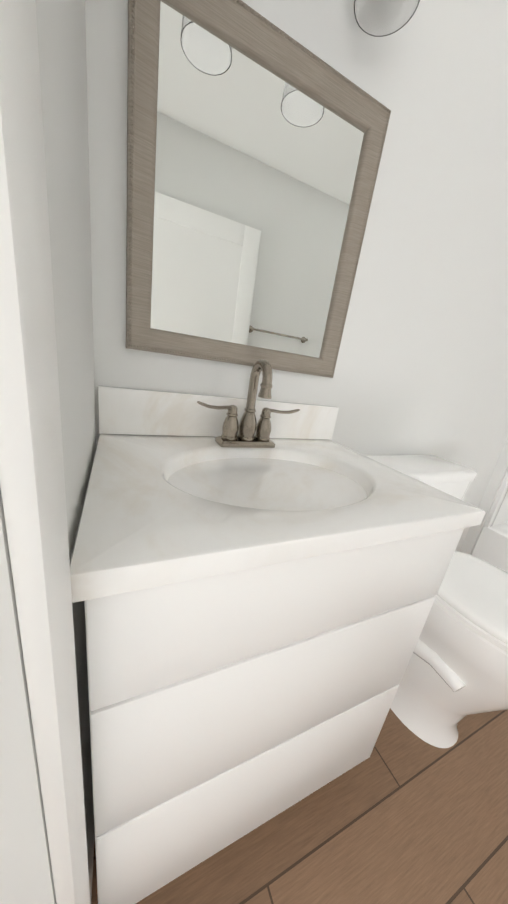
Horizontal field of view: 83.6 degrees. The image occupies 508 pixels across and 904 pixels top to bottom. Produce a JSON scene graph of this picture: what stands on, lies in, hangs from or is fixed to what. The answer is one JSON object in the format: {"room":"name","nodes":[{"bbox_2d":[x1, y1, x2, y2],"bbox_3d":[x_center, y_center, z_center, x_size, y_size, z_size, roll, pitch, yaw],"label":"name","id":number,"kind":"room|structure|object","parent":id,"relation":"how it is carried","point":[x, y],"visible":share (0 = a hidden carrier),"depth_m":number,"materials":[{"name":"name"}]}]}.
{"room":"bathroom","nodes":[
{"label":"bathroom","id":0,"kind":"room"},
{"bbox_2d":[0,0,95,903],"bbox_3d":[-0.083,-0.084,-0.089,0.120,2.494,1.552,0,19,-25],"label":"wall","id":1,"kind":"structure","parent":0,"point":[26,875],"depth_m":0.29,"materials":[{"name":"white paint"}]},
{"bbox_2d":[0,0,89,903],"bbox_3d":[0.063,0.143,-0.240,0.016,2.135,1.026,0,19,-25],"label":"door frame","id":2,"kind":"structure","parent":1,"relation":"attached to","point":[32,484],"depth_m":0.15,"materials":[{"name":"white paint"}]},
{"bbox_2d":[85,0,507,551],"bbox_3d":[0.104,-0.356,0.873,4.720,2.494,0.120,0,19,-25],"label":"wall","id":3,"kind":"structure","parent":0,"point":[421,367],"depth_m":0.84,"materials":[{"name":"white paint"}]},
{"bbox_2d":[126,0,390,377],"bbox_3d":[0.022,-0.538,0.674,0.590,0.642,0.030,0,19,-25],"label":"mirror","id":4,"kind":"object","parent":3,"relation":"attached to","point":[255,142],"visible":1,"depth_m":0.64,"materials":[{"name":"brown wood"}]},
{"bbox_2d":[354,0,419,36],"bbox_3d":[0.124,-0.961,0.459,0.400,0.272,0.206,0,19,-25],"label":"sconce","id":5,"kind":"object","parent":3,"relation":"attached to","point":[378,18],"visible":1,"depth_m":0.55,"materials":[{"name":"white glass"}]},
{"bbox_2d":[91,708,507,903],"bbox_3d":[0.266,1.096,0.525,4.720,0.060,1.792,0,19,-25],"label":"floor","id":6,"kind":"structure","parent":0,"point":[402,814],"depth_m":0.74,"materials":[{"name":"brown wood"}]},
{"bbox_2d":[70,386,484,903],"bbox_3d":[-0.014,0.412,0.744,0.702,1.025,0.500,0,19,-25],"label":"bathroom vanity","id":7,"kind":"object","parent":6,"relation":"on","point":[255,619],"visible":0.9,"depth_m":0.48,"materials":[{"name":"white paint"}]},
{"bbox_2d":[197,359,299,447],"bbox_3d":[0.004,-0.117,0.710,0.286,0.222,0.118,0,19,-25],"label":"faucet","id":8,"kind":"object","parent":7,"relation":"on","point":[247,427],"visible":1,"depth_m":0.72,"materials":[{"name":"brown metal"}]},
{"bbox_2d":[364,455,507,747],"bbox_3d":[0.659,0.525,0.983,0.434,0.859,0.682,0,19,-25],"label":"toilet","id":9,"kind":"object","parent":6,"relation":"on","point":[456,672],"visible":0.38,"depth_m":0.87,"materials":[{"name":"white ceramic"}]},
{"bbox_2d":[472,470,507,572],"bbox_3d":[1.989,0.163,0.953,0.998,1.935,1.499,0,19,-25],"label":"bathtub","id":10,"kind":"object","parent":6,"relation":"on","point":[491,546],"visible":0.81,"depth_m":1.56,"materials":[{"name":"white ceramic"}]},
{"bbox_2d":[460,437,507,554],"bbox_3d":[1.769,-0.326,1.570,0.875,2.494,0.050,0,19,-25],"label":"wall","id":11,"kind":"structure","parent":0,"point":[488,499],"depth_m":1.56,"materials":[{"name":"white paint"}]}
]}

